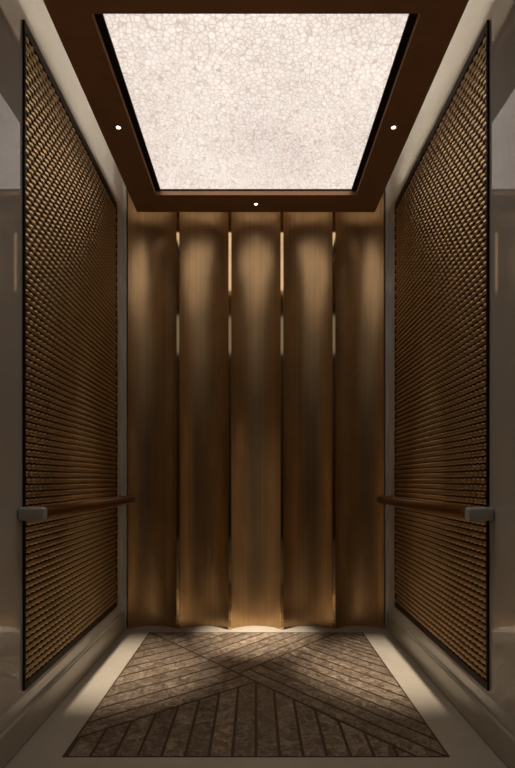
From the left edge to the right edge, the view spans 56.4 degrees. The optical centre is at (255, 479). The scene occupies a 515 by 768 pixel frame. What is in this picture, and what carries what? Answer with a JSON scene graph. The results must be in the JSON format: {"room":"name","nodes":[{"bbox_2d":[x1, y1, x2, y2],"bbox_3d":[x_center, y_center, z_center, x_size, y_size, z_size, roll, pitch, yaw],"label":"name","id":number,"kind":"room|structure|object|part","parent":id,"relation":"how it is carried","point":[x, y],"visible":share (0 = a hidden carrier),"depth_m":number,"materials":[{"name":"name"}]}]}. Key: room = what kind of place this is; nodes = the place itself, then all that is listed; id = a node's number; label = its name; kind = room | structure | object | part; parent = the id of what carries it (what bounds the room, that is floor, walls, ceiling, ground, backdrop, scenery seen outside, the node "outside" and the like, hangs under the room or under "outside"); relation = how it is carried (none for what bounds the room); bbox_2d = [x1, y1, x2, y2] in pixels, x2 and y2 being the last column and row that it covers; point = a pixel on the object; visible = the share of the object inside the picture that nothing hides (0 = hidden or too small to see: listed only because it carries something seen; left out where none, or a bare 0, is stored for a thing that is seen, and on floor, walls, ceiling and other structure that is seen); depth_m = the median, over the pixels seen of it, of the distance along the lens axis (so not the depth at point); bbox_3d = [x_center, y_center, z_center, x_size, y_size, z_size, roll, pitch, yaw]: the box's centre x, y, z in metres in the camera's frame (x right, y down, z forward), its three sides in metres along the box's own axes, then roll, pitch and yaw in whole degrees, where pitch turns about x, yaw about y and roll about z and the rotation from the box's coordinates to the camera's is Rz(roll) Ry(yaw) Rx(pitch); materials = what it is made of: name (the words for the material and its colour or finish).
{"room":"elevator interior","nodes":[
{"label":"elevator interior","id":0,"kind":"room"},
{"bbox_2d":[0,0,122,733],"bbox_3d":[-0.870,-0.510,2.160,0.050,2.980,2.020,0,0,0],"label":"wall","id":1,"kind":"structure","parent":0,"point":[13,700],"depth_m":1.69,"materials":[{"name":"beige stone"}]},
{"bbox_2d":[0,612,124,767],"bbox_3d":[-0.837,0.892,2.100,0.016,0.115,1.900,0,0,0],"label":"baseboard","id":2,"kind":"structure","parent":1,"relation":"attached to","point":[22,728],"depth_m":1.96,"materials":[{"name":"beige stone"}]},
{"bbox_2d":[23,20,116,690],"bbox_3d":[-0.841,-0.452,2.316,0.008,2.429,1.158,0,0,0],"label":"woven panel","id":3,"kind":"object","parent":1,"relation":"attached to","point":[70,208],"visible":0.98,"depth_m":2.10,"materials":[{"name":"brown metal"}]},
{"bbox_2d":[18,494,134,520],"bbox_3d":[-0.794,0.121,2.354,0.102,0.068,1.319,0,0,0],"label":"handrail","id":4,"kind":"object","parent":1,"relation":"attached to","point":[24,513],"visible":1,"depth_m":1.90,"materials":[{"name":"brown wood"}]},
{"bbox_3d":[-0.794,0.121,2.366,0.102,0.045,1.272,0,0,0],"label":"rail","id":5,"kind":"part","parent":4,"relation":"part of","materials":[{"name":"brown wood"}]},
{"bbox_2d":[3,626,507,767],"bbox_3d":[0.000,0.965,2.160,1.690,0.030,2.020,0,0,0],"label":"floor","id":6,"kind":"structure","parent":0,"point":[158,696],"depth_m":1.98,"materials":[{"name":"beige stone"}]},
{"bbox_2d":[43,0,468,211],"bbox_3d":[0.000,-1.825,2.083,1.516,0.290,1.866,0,0,0],"label":"ceiling","id":7,"kind":"structure","parent":0,"point":[75,23],"depth_m":2.04,"materials":[{"name":"brown wood"}]},
{"bbox_2d":[94,14,416,190],"bbox_3d":[0.000,-1.735,2.280,1.274,0.058,1.190,0,0,0],"label":"ceiling light","id":8,"kind":"object","parent":7,"relation":"attached to","point":[214,102],"visible":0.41,"depth_m":2.11,"materials":[{"name":"white glass"}]},
{"bbox_2d":[389,0,514,736],"bbox_3d":[0.870,-0.510,2.160,0.050,2.980,2.020,0,0,0],"label":"wall","id":9,"kind":"structure","parent":0,"point":[499,700],"depth_m":1.68,"materials":[{"name":"beige stone"}]},
{"bbox_2d":[377,494,493,520],"bbox_3d":[0.794,0.121,2.354,0.102,0.068,1.319,0,0,0],"label":"handrail","id":10,"kind":"object","parent":9,"relation":"attached to","point":[468,513],"visible":1,"depth_m":1.90,"materials":[{"name":"brown wood"}]},
{"bbox_3d":[0.794,0.121,2.366,0.102,0.045,1.272,0,0,0],"label":"rail","id":11,"kind":"part","parent":10,"relation":"part of","materials":[{"name":"brown wood"}]},
{"bbox_2d":[395,20,488,690],"bbox_3d":[0.841,-0.452,2.316,0.008,2.429,1.158,0,0,0],"label":"woven panel","id":12,"kind":"object","parent":9,"relation":"attached to","point":[442,206],"visible":0.99,"depth_m":2.11,"materials":[{"name":"brown metal"}]},
{"bbox_2d":[387,612,514,767],"bbox_3d":[0.837,0.892,2.100,0.016,0.115,1.900,0,0,0],"label":"baseboard","id":13,"kind":"structure","parent":9,"relation":"attached to","point":[488,727],"depth_m":1.94,"materials":[{"name":"beige stone"}]},
{"bbox_3d":[0.000,-0.510,3.195,1.790,2.980,0.050,0,0,0],"label":"wall","id":14,"kind":"structure","parent":0,"visible":0},
{"bbox_2d":[123,182,127,629],"bbox_3d":[-0.835,-0.510,3.110,0.021,2.920,0.120,0,0,0],"label":"trim","id":15,"kind":"structure","parent":14,"relation":"attached to","point":[125,192],"depth_m":3.05,"materials":[{"name":"metal"}]},
{"bbox_2d":[128,193,175,628],"bbox_3d":[-0.660,-0.509,3.098,0.311,2.918,0.075,0,0,0],"label":"panel","id":16,"kind":"object","parent":14,"relation":"attached to","point":[151,235],"visible":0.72,"depth_m":3.11,"materials":[{"name":"brown metal"}]},
{"bbox_2d":[176,212,179,629],"bbox_3d":[-0.495,-0.509,3.107,0.020,2.918,0.126,0,0,0],"label":"strip","id":17,"kind":"object","parent":14,"relation":"attached to","point":[177,213],"visible":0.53,"depth_m":3.04,"materials":[{"name":"brown metal"}]},
{"bbox_2d":[180,212,227,628],"bbox_3d":[-0.330,-0.509,3.098,0.311,2.918,0.075,0,0,0],"label":"panel","id":18,"kind":"object","parent":14,"relation":"attached to","point":[203,235],"visible":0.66,"depth_m":3.11,"materials":[{"name":"brown metal"}]},
{"bbox_2d":[228,212,231,629],"bbox_3d":[-0.165,-0.509,3.107,0.020,2.918,0.126,0,0,0],"label":"strip","id":19,"kind":"object","parent":14,"relation":"attached to","point":[229,213],"visible":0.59,"depth_m":3.04,"materials":[{"name":"brown metal"}]},
{"bbox_2d":[232,212,279,628],"bbox_3d":[0.000,-0.509,3.098,0.311,2.918,0.075,0,0,0],"label":"panel","id":20,"kind":"object","parent":14,"relation":"attached to","point":[255,235],"visible":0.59,"depth_m":3.11,"materials":[{"name":"brown metal"}]},
{"bbox_2d":[280,212,283,629],"bbox_3d":[0.165,-0.509,3.107,0.020,2.918,0.126,0,0,0],"label":"strip","id":21,"kind":"object","parent":14,"relation":"attached to","point":[281,213],"visible":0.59,"depth_m":3.04,"materials":[{"name":"brown metal"}]},
{"bbox_2d":[284,212,331,628],"bbox_3d":[0.330,-0.509,3.098,0.311,2.918,0.075,0,0,0],"label":"panel","id":22,"kind":"object","parent":14,"relation":"attached to","point":[307,235],"visible":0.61,"depth_m":3.11,"materials":[{"name":"brown metal"}]},
{"bbox_2d":[332,212,335,629],"bbox_3d":[0.495,-0.509,3.107,0.020,2.918,0.126,0,0,0],"label":"strip","id":23,"kind":"object","parent":14,"relation":"attached to","point":[333,213],"visible":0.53,"depth_m":3.04,"materials":[{"name":"brown metal"}]},
{"bbox_2d":[336,193,383,628],"bbox_3d":[0.660,-0.509,3.098,0.311,2.918,0.075,0,0,0],"label":"panel","id":24,"kind":"object","parent":14,"relation":"attached to","point":[359,235],"visible":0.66,"depth_m":3.11,"materials":[{"name":"brown metal"}]},
{"bbox_2d":[384,182,388,629],"bbox_3d":[0.835,-0.510,3.110,0.021,2.920,0.120,0,0,0],"label":"trim","id":25,"kind":"structure","parent":14,"relation":"attached to","point":[386,192],"depth_m":3.05,"materials":[{"name":"metal"}]}
]}

